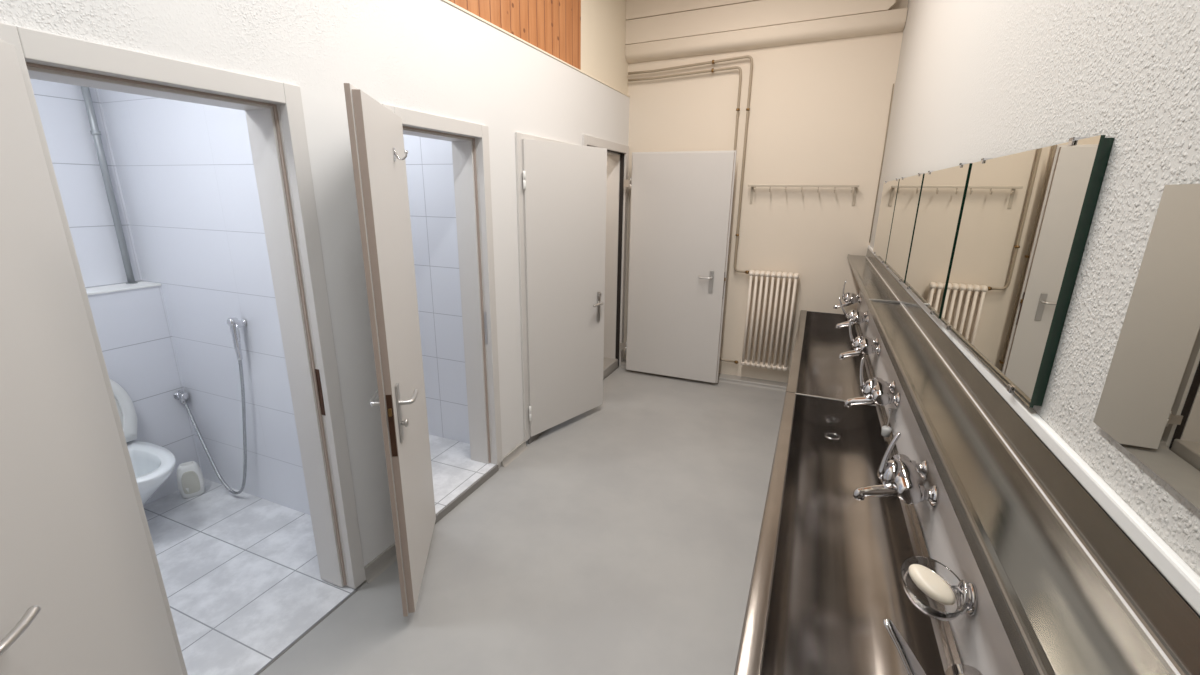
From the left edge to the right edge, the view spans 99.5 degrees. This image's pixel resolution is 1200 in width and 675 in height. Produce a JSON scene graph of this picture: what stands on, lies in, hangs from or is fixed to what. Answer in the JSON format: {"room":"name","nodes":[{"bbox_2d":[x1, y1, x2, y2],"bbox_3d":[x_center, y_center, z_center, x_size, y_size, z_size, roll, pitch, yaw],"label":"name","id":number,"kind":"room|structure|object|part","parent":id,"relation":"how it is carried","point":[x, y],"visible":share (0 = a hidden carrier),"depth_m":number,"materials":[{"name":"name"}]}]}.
{"room":"public restroom","nodes":[
{"label":"public restroom","id":0,"kind":"room"},
{"bbox_2d":[30,79,141,287],"bbox_3d":[-2.522,-0.436,3.301,0.100,2.740,3.530,7,17,22],"label":"wall","id":1,"kind":"structure","parent":0,"point":[61,106],"depth_m":2.65,"materials":[{"name":"white tile"}]},
{"bbox_2d":[88,286,203,504],"bbox_3d":[-2.803,0.439,2.513,0.170,1.226,1.240,7,17,22],"label":"half wall","id":2,"kind":"structure","parent":0,"point":[133,329],"depth_m":2.86,"materials":[{"name":"white tile"}]},
{"bbox_2d":[86,281,160,295],"bbox_3d":[-2.791,-0.156,2.343,0.178,0.012,1.240,7,17,22],"label":"trim ledge","id":3,"kind":"object","parent":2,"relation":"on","point":[142,284],"visible":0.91,"depth_m":2.73,"materials":[{"name":"white paint"}]},
{"bbox_2d":[81,86,137,283],"bbox_3d":[-2.617,-0.966,2.664,0.052,1.376,0.052,7,17,22],"label":"vent pipe","id":4,"kind":"object","parent":3,"relation":"on","point":[96,134],"visible":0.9,"depth_m":2.70,"materials":[{"name":"grey metal"}]},
{"bbox_2d":[110,379,175,505],"bbox_3d":[-2.404,0.578,2.551,0.570,0.750,0.383,7,17,22],"label":"toilet","id":5,"kind":"object","parent":2,"relation":"attached to","point":[152,464],"visible":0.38,"depth_m":2.70,"materials":[{"name":"white ceramic"}]},
{"bbox_3d":[-2.625,0.387,2.596,0.037,0.415,0.380,7,17,22],"label":"lid","id":6,"kind":"part","parent":5,"relation":"part of","materials":[{"name":"white plastic"}]},
{"bbox_3d":[-2.605,0.392,2.587,0.040,0.412,0.372,7,17,22],"label":"seat","id":7,"kind":"part","parent":5,"relation":"part of","materials":[{"name":"white plastic"}]},
{"bbox_3d":[-2.409,0.788,2.606,0.570,0.315,0.374,7,17,22],"label":"bowl","id":8,"kind":"part","parent":5,"relation":"part of","materials":[{"name":"white ceramic"}]},
{"bbox_2d":[98,89,310,514],"bbox_3d":[-1.876,-0.245,2.659,1.610,2.740,0.075,7,17,22],"label":"wall partition","id":9,"kind":"structure","parent":0,"point":[186,172],"depth_m":2.68,"materials":[{"name":"white tile"}]},
{"bbox_2d":[174,317,246,494],"bbox_3d":[-2.172,0.383,2.875,0.714,1.093,0.076,7,17,22],"label":"bidet sprayer","id":10,"kind":"object","parent":9,"relation":"attached to","point":[234,323],"visible":1,"depth_m":2.82,"materials":[{"name":"silver metal"}]},
{"bbox_2d":[0,0,629,566],"bbox_3d":[-1.017,-1.199,2.129,0.200,4.650,6.187,7,17,22],"label":"wall","id":11,"kind":"structure","parent":0,"point":[435,57],"depth_m":2.22,"materials":[{"name":"white paint"}]},
{"bbox_2d":[0,23,365,674],"bbox_3d":[-1.315,0.294,1.464,0.463,2.103,1.382,1,16,0],"label":"door","id":12,"kind":"structure","parent":11,"relation":"in","point":[83,592],"depth_m":1.28,"materials":[{"name":"white paint"}]},
{"bbox_3d":[-1.131,0.606,0.967,0.062,0.235,0.130,-4,17,-18],"label":"handle","id":13,"kind":"part","parent":12,"relation":"part of","materials":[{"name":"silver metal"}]},
{"bbox_3d":[-1.142,0.224,2.071,0.028,0.200,0.004,7,17,22],"label":"strike plate","id":14,"kind":"part","parent":12,"relation":"part of","materials":[{"name":"brown"}]},
{"bbox_2d":[256,590,357,674],"bbox_3d":[-1.243,1.240,2.031,0.007,0.003,0.674,7,17,22],"label":"trim","id":15,"kind":"structure","parent":11,"relation":"attached to","point":[355,591],"depth_m":2.09,"materials":[{"name":"grey metal"}]},
{"bbox_2d":[344,83,502,616],"bbox_3d":[-0.888,-0.007,2.494,0.424,2.073,1.356,2,16,4],"label":"door","id":16,"kind":"structure","parent":11,"relation":"in","point":[376,129],"depth_m":2.19,"materials":[{"name":"white paint"}]},
{"bbox_3d":[-0.856,0.280,1.986,0.062,0.235,0.130,-2,16,-10],"label":"handle","id":17,"kind":"part","parent":16,"relation":"part of","materials":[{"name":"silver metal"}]},
{"bbox_3d":[-0.777,0.330,1.897,0.020,0.250,0.006,-2,16,-10],"label":"lock plate","id":18,"kind":"part","parent":16,"relation":"part of","materials":[{"name":"brown metal"}]},
{"bbox_3d":[-0.752,0.277,2.004,0.062,0.235,0.130,-2,16,-10],"label":"handle","id":19,"kind":"part","parent":16,"relation":"part of","materials":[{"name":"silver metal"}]},
{"bbox_3d":[-0.872,-0.093,2.798,0.198,2.073,0.764,7,17,22],"label":"frame","id":20,"kind":"part","parent":16,"relation":"part of","materials":[{"name":"white paint"}]},
{"bbox_3d":[-0.698,-0.059,3.091,0.028,0.200,0.004,7,17,22],"label":"strike plate","id":21,"kind":"part","parent":16,"relation":"part of","materials":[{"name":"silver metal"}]},
{"bbox_2d":[364,441,527,583],"bbox_3d":[-1.146,1.147,2.240,0.034,0.072,5.129,7,17,22],"label":"baseboard","id":22,"kind":"structure","parent":11,"relation":"attached to","point":[377,566],"depth_m":2.48,"materials":[{"name":"grey plastic"}]},
{"bbox_2d":[435,465,498,523],"bbox_3d":[-0.801,0.936,3.052,0.012,0.045,0.662,7,17,22],"label":"trim","id":23,"kind":"structure","parent":11,"relation":"attached to","point":[492,471],"depth_m":3.04,"materials":[{"name":"grey"}]},
{"bbox_2d":[448,0,580,69],"bbox_3d":[-0.549,-2.531,2.642,0.014,1.654,2.115,7,17,22],"label":"wood panelling","id":24,"kind":"object","parent":11,"relation":"attached to","point":[552,26],"visible":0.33,"depth_m":3.24,"materials":[{"name":"orange wood"}]},
{"bbox_2d":[442,0,629,96],"bbox_3d":[-0.932,-1.492,2.010,0.036,0.012,6.185,7,17,22],"label":"trim","id":25,"kind":"structure","parent":11,"relation":"attached to","point":[446,1],"depth_m":3.04,"materials":[{"name":"beige"}]},
{"bbox_2d":[528,430,545,443],"bbox_3d":[-0.362,0.656,4.061,0.012,0.045,0.810,7,17,22],"label":"trim","id":26,"kind":"structure","parent":11,"relation":"attached to","point":[534,437],"depth_m":3.75,"materials":[{"name":"grey"}]},
{"bbox_2d":[515,132,606,441],"bbox_3d":[-0.299,-0.355,3.753,0.488,2.073,0.912,7,17,22],"label":"door","id":27,"kind":"structure","parent":11,"relation":"in","point":[561,186],"depth_m":3.62,"materials":[{"name":"white paint"}]},
{"bbox_3d":[-0.433,-0.372,3.807,0.198,2.073,0.912,7,17,22],"label":"frame","id":28,"kind":"part","parent":27,"relation":"part of","materials":[{"name":"white paint"}]},
{"bbox_3d":[-0.021,-0.228,3.934,0.062,0.235,0.130,14,20,38],"label":"handle","id":29,"kind":"part","parent":27,"relation":"part of","materials":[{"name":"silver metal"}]},
{"bbox_2d":[582,134,736,382],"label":"door","id":30,"kind":"structure","parent":11,"relation":"in","point":[682,201],"depth_m":4.78,"materials":[{"name":"white paint"}]},
{"bbox_3d":[-0.029,-0.647,4.727,0.198,2.211,1.039,7,17,22],"label":"frame","id":31,"kind":"part","parent":30,"relation":"part of","materials":[{"name":"white paint"}]},
{"bbox_3d":[0.963,-0.508,4.643,0.132,0.205,0.062,7,17,22],"label":"handle","id":32,"kind":"part","parent":30,"relation":"part of","materials":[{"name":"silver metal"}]},
{"bbox_2d":[403,134,469,443],"bbox_3d":[-1.487,-0.492,3.553,1.610,2.740,0.095,7,17,22],"label":"wall partition","id":33,"kind":"structure","parent":0,"point":[429,162],"depth_m":3.35,"materials":[{"name":"white tile"}]},
{"bbox_2d":[429,434,495,513],"bbox_3d":[-1.621,0.880,3.420,1.784,0.168,0.920,7,17,22],"label":"floor","id":34,"kind":"structure","parent":0,"point":[454,471],"depth_m":3.27,"materials":[{"name":"tile"}]},
{"bbox_2d":[143,367,785,674],"bbox_3d":[-0.769,1.128,2.666,3.970,0.126,6.187,7,17,22],"label":"floor","id":35,"kind":"structure","parent":0,"point":[623,538],"depth_m":2.50,"materials":[{"name":"grey concrete"}]},
{"bbox_2d":[176,461,204,497],"bbox_3d":[-2.418,0.837,3.000,0.124,0.205,0.088,-12,20,-38],"label":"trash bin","id":36,"kind":"object","parent":35,"relation":"on","point":[190,479],"visible":1,"depth_m":2.97,"materials":[{"name":"white plastic"}]},
{"bbox_3d":[-2.396,0.850,2.975,0.080,0.144,0.016,-12,20,-38],"label":"panel","id":37,"kind":"part","parent":36,"relation":"part of","materials":[{"name":"grey plastic"}]},
{"bbox_2d":[603,357,617,379],"bbox_3d":[-0.183,0.410,5.087,0.435,0.205,0.957,7,17,22],"label":"floor","id":38,"kind":"structure","parent":0,"point":[610,365],"depth_m":5.23,"materials":[{"name":"white tile"}]},
{"bbox_2d":[623,0,907,382],"bbox_3d":[0.411,-1.881,4.884,4.440,4.800,0.150,7,17,22],"label":"wall","id":39,"kind":"structure","parent":0,"point":[819,111],"depth_m":4.42,"materials":[{"name":"beige paint"}]},
{"bbox_2d":[628,66,741,363],"bbox_3d":[0.805,-1.081,4.807,1.212,2.625,0.074,7,17,22],"label":"pipe","id":40,"kind":"object","parent":39,"relation":"attached to","point":[712,70],"visible":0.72,"depth_m":4.42,"materials":[{"name":"beige metal"}]},
{"bbox_2d":[628,55,752,273],"bbox_3d":[0.824,-1.537,4.671,1.239,1.824,0.076,7,17,22],"label":"pipe","id":41,"kind":"object","parent":39,"relation":"attached to","point":[746,56],"visible":0.98,"depth_m":4.46,"materials":[{"name":"beige metal"}]},
{"bbox_2d":[626,0,757,19],"bbox_3d":[1.266,-2.876,4.093,2.206,0.368,0.105,7,17,22],"label":"board","id":42,"kind":"object","parent":39,"relation":"attached to","point":[635,9],"visible":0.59,"depth_m":4.35,"materials":[{"name":"beige paint"}]},
{"bbox_2d":[619,360,786,391],"bbox_3d":[1.009,0.376,5.105,1.712,0.055,0.105,7,17,22],"label":"baseboard","id":43,"kind":"structure","parent":39,"relation":"attached to","point":[724,378],"depth_m":4.91,"materials":[{"name":"grey plastic"}]},
{"bbox_2d":[625,0,895,44],"bbox_3d":[1.224,-2.636,4.181,2.121,0.247,0.100,7,17,22],"label":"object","id":44,"kind":"object","parent":39,"relation":"attached to","point":[760,13],"visible":0.76,"depth_m":4.15,"materials":[{"name":"beige paint"}]},
{"bbox_2d":[625,8,907,63],"bbox_3d":[1.262,-2.474,4.210,2.209,0.192,0.098,7,17,22],"label":"pipe","id":45,"kind":"object","parent":39,"relation":"attached to","point":[888,21],"visible":1,"depth_m":4.12,"materials":[{"name":"beige paint"}]},
{"bbox_2d":[740,270,798,370],"bbox_3d":[1.562,-0.156,4.699,0.428,0.914,0.134,7,17,22],"label":"radiator","id":46,"kind":"object","parent":39,"relation":"attached to","point":[757,273],"visible":1,"depth_m":4.65,"materials":[{"name":"beige metal"}]},
{"bbox_2d":[748,184,858,204],"bbox_3d":[1.717,-1.224,4.352,0.885,0.162,0.108,7,17,22],"label":"coat rack","id":47,"kind":"object","parent":39,"relation":"attached to","point":[752,186],"visible":1,"depth_m":4.31,"materials":[{"name":"grey metal"}]},
{"bbox_3d":[1.713,-1.290,4.321,0.885,0.018,0.023,7,17,22],"label":"rail","id":48,"kind":"part","parent":47,"relation":"part of","materials":[{"name":"grey metal"}]},
{"bbox_2d":[869,84,893,242],"bbox_3d":[2.277,-1.387,4.118,0.013,1.220,0.007,7,17,22],"label":"cable","id":49,"kind":"object","parent":39,"relation":"attached to","point":[893,84],"visible":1,"depth_m":4.11,"materials":[{"name":"beige plastic"}]},
{"bbox_2d":[870,0,1199,576],"bbox_3d":[1.133,-0.830,1.210,0.150,4.800,6.337,7,17,22],"label":"wall","id":50,"kind":"structure","parent":0,"point":[976,80],"depth_m":0.87,"materials":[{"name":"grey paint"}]},
{"bbox_2d":[786,310,880,406],"bbox_3d":[1.621,0.235,3.625,0.477,0.450,2.176,7,17,22],"label":"trough","id":51,"kind":"object","parent":50,"relation":"attached to","point":[816,369],"visible":0.64,"depth_m":3.54,"materials":[{"name":"silver metal"}]},
{"bbox_3d":[2.021,-0.140,4.568,0.426,0.169,0.006,7,17,22],"label":"plate","id":52,"kind":"part","parent":51,"relation":"part of","materials":[{"name":"silver metal"}]},
{"bbox_2d":[833,281,861,308],"bbox_3d":[2.088,-0.355,4.281,0.197,0.246,0.219,7,17,22],"label":"mixer tap","id":53,"kind":"object","parent":50,"relation":"attached to","point":[849,298],"visible":0.98,"depth_m":4.26,"materials":[{"name":"silver metal"}]},
{"bbox_3d":[2.062,-0.282,4.314,0.142,0.087,0.047,7,17,22],"label":"spout","id":54,"kind":"part","parent":53,"relation":"part of","materials":[{"name":"silver metal"}]},
{"bbox_3d":[2.058,-0.402,4.282,0.027,0.157,0.042,7,17,22],"label":"lever","id":55,"kind":"part","parent":53,"relation":"part of","materials":[{"name":"silver metal"}]},
{"bbox_2d":[847,293,856,304],"bbox_3d":[2.117,-0.325,4.277,0.082,0.093,0.212,7,17,22],"label":"tap","id":56,"kind":"object","parent":53,"relation":"on","point":[851,297],"depth_m":4.20,"materials":[{"name":"silver metal"}]},
{"bbox_2d":[734,392,961,674],"bbox_3d":[0.758,0.783,1.643,0.477,0.450,2.281,7,17,22],"label":"trough","id":57,"kind":"object","parent":50,"relation":"attached to","point":[826,578],"visible":0.91,"depth_m":1.59,"materials":[{"name":"silver metal"}]},
{"bbox_3d":[1.177,0.396,2.629,0.426,0.169,0.006,7,17,22],"label":"plate","id":58,"kind":"part","parent":57,"relation":"part of","materials":[{"name":"silver metal"}]},
{"bbox_2d":[836,297,868,328],"bbox_3d":[1.795,-0.164,3.618,0.202,0.230,0.219,7,17,22],"label":"mixer tap","id":59,"kind":"object","parent":50,"relation":"attached to","point":[856,316],"visible":0.98,"depth_m":3.60,"materials":[{"name":"silver metal"}]},
{"bbox_3d":[1.743,-0.212,3.627,0.088,0.144,0.042,7,17,22],"label":"lever","id":60,"kind":"part","parent":59,"relation":"part of","materials":[{"name":"silver metal"}]},
{"bbox_3d":[1.778,-0.101,3.658,0.143,0.087,0.045,12,19,35],"label":"spout","id":61,"kind":"part","parent":59,"relation":"part of","materials":[{"name":"silver metal"}]},
{"bbox_2d":[852,310,863,323],"bbox_3d":[1.827,-0.140,3.611,0.082,0.093,0.212,7,17,22],"label":"tap","id":62,"kind":"object","parent":59,"relation":"on","point":[857,316],"depth_m":3.53,"materials":[{"name":"silver metal"}]},
{"bbox_2d":[838,319,880,358],"bbox_3d":[1.500,0.020,2.931,0.196,0.242,0.219,7,17,22],"label":"mixer tap","id":63,"kind":"object","parent":50,"relation":"attached to","point":[862,345],"visible":1,"depth_m":2.91,"materials":[{"name":"silver metal"}]},
{"bbox_3d":[1.477,0.090,2.969,0.143,0.087,0.045,10,18,29],"label":"spout","id":64,"kind":"part","parent":63,"relation":"part of","materials":[{"name":"silver metal"}]},
{"bbox_3d":[1.459,-0.027,2.936,0.055,0.155,0.042,7,17,22],"label":"lever","id":65,"kind":"part","parent":63,"relation":"part of","materials":[{"name":"silver metal"}]},
{"bbox_2d":[859,336,873,354],"bbox_3d":[1.529,0.049,2.926,0.082,0.093,0.212,7,17,22],"label":"tap","id":66,"kind":"object","parent":63,"relation":"on","point":[866,344],"depth_m":2.86,"materials":[{"name":"silver metal"}]},
{"bbox_2d":[844,357,900,406],"bbox_3d":[1.199,0.211,2.237,0.192,0.245,0.219,7,17,22],"label":"mixer tap","id":67,"kind":"object","parent":50,"relation":"attached to","point":[877,391],"visible":1,"depth_m":2.22,"materials":[{"name":"silver metal"}]},
{"bbox_3d":[1.179,0.280,2.282,0.143,0.087,0.045,13,20,37],"label":"spout","id":68,"kind":"part","parent":67,"relation":"part of","materials":[{"name":"silver metal"}]},
{"bbox_3d":[1.163,0.164,2.240,0.039,0.157,0.039,-6,17,-22],"label":"lever","id":69,"kind":"part","parent":67,"relation":"part of","materials":[{"name":"silver metal"}]},
{"bbox_2d":[871,378,890,405],"bbox_3d":[1.227,0.241,2.233,0.082,0.093,0.212,7,17,22],"label":"tap","id":70,"kind":"object","parent":67,"relation":"on","point":[880,389],"depth_m":2.18,"materials":[{"name":"silver metal"}]},
{"bbox_2d":[847,249,904,305],"bbox_3d":[1.783,-0.449,3.374,0.157,0.097,2.167,7,17,22],"label":"steel shelf","id":71,"kind":"object","parent":50,"relation":"attached to","point":[872,286],"visible":0.94,"depth_m":2.98,"materials":[{"name":"silver metal"}]},
{"bbox_2d":[857,257,913,427],"bbox_3d":[1.770,-0.100,3.272,0.026,0.590,2.533,7,17,22],"label":"trim","id":72,"kind":"structure","parent":50,"relation":"attached to","point":[883,368],"depth_m":2.77,"materials":[{"name":"white metal"}]},
{"bbox_2d":[873,178,900,262],"bbox_3d":[1.844,-0.756,3.265,0.038,0.489,0.777,7,17,22],"label":"wall mirror","id":73,"kind":"object","parent":50,"relation":"attached to","point":[890,188],"visible":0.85,"depth_m":3.20,"materials":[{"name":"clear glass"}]},
{"bbox_2d":[881,408,896,436],"bbox_3d":[1.232,0.363,2.174,0.041,0.126,0.037,-8,18,-29],"label":"plug","id":74,"kind":"object","parent":50,"relation":"hanging from","point":[886,430],"visible":1,"depth_m":2.17,"materials":[{"name":"white plastic"}]},
{"bbox_2d":[853,432,938,507],"bbox_3d":[0.897,0.402,1.549,0.197,0.244,0.219,7,17,22],"label":"mixer tap","id":75,"kind":"object","parent":50,"relation":"attached to","point":[900,476],"visible":1,"depth_m":1.52,"materials":[{"name":"silver metal"}]},
{"bbox_3d":[0.871,0.474,1.580,0.143,0.087,0.045,7,17,22],"label":"spout","id":76,"kind":"part","parent":75,"relation":"part of","materials":[{"name":"silver metal"}]},
{"bbox_3d":[0.874,0.358,1.544,0.039,0.157,0.043,-12,20,-39],"label":"lever","id":77,"kind":"part","parent":75,"relation":"part of","materials":[{"name":"silver metal"}]},
{"bbox_2d":[885,173,923,282],"bbox_3d":[1.548,-0.568,2.583,0.036,0.489,0.749,7,17,22],"label":"wall mirror","id":78,"kind":"object","parent":50,"relation":"attached to","point":[909,188],"visible":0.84,"depth_m":2.51,"materials":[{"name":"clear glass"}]},
{"bbox_2d":[883,618,982,674],"bbox_3d":[0.572,0.625,0.826,0.211,0.200,0.219,7,17,22],"label":"mixer tap","id":79,"kind":"object","parent":50,"relation":"attached to","point":[911,663],"visible":1,"depth_m":0.88,"materials":[{"name":"silver metal"}]},
{"bbox_3d":[0.528,0.570,0.864,0.042,0.117,0.123,-8,18,-28],"label":"lever","id":80,"kind":"part","parent":79,"relation":"part of","materials":[{"name":"silver metal"}]},
{"bbox_2d":[945,664,982,674],"bbox_3d":[0.608,0.634,0.813,0.082,0.093,0.212,7,17,22],"label":"tap","id":81,"kind":"object","parent":79,"relation":"on","point":[957,669],"depth_m":0.89,"materials":[{"name":"silver metal"}]},
{"bbox_2d":[905,163,971,318],"bbox_3d":[1.257,-0.382,1.911,0.033,0.489,0.752,7,17,22],"label":"wall mirror","id":82,"kind":"object","parent":50,"relation":"attached to","point":[943,191],"visible":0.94,"depth_m":1.81,"materials":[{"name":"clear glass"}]},
{"bbox_2d":[900,556,977,620],"bbox_3d":[0.740,0.553,1.123,0.136,0.070,0.181,7,17,22],"label":"soap dish","id":83,"kind":"object","parent":50,"relation":"attached to","point":[966,595],"visible":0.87,"depth_m":1.10,"materials":[{"name":"clear glass"}]},
{"bbox_2d":[909,564,955,604],"bbox_3d":[0.734,0.546,1.126,0.060,0.036,0.105,-6,17,-22],"label":"soap bar","id":84,"kind":"object","parent":83,"relation":"on","point":[925,579],"visible":1,"depth_m":1.11,"materials":[{"name":"beige"}]},
{"bbox_2d":[940,135,1113,407],"bbox_3d":[0.962,-0.193,1.229,0.024,0.489,0.771,7,17,21],"label":"wall mirror","id":85,"kind":"object","parent":50,"relation":"attached to","point":[1026,218],"visible":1,"depth_m":1.05,"materials":[{"name":"silver glass"}]},
{"bbox_2d":[868,290,1199,674],"bbox_3d":[0.920,0.099,1.392,0.157,0.097,2.297,7,17,22],"label":"steel shelf","id":86,"kind":"object","parent":50,"relation":"attached to","point":[1058,614],"visible":0.92,"depth_m":0.73,"materials":[{"name":"silver metal"}]},
{"bbox_2d":[868,245,1199,614],"bbox_3d":[1.407,-0.218,2.312,0.014,0.026,4.465,7,17,22],"label":"trim","id":87,"kind":"structure","parent":50,"relation":"attached to","point":[1172,567],"depth_m":0.72,"materials":[{"name":"white paint"}]},
{"bbox_2d":[892,320,1180,674],"bbox_3d":[0.905,0.449,1.288,0.026,0.590,1.928,7,17,22],"label":"backsplash","id":88,"kind":"structure","parent":50,"relation":"attached to","point":[982,641],"depth_m":1.16,"materials":[{"name":"white metal"}]},
{"bbox_2d":[1093,184,1199,509],"bbox_3d":[0.645,0.029,0.479,0.008,0.342,0.537,7,17,22],"label":"wall mirror","id":89,"kind":"object","parent":50,"relation":"attached to","point":[1149,403],"visible":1,"depth_m":0.64,"materials":[{"name":"silver glass"}]}
]}

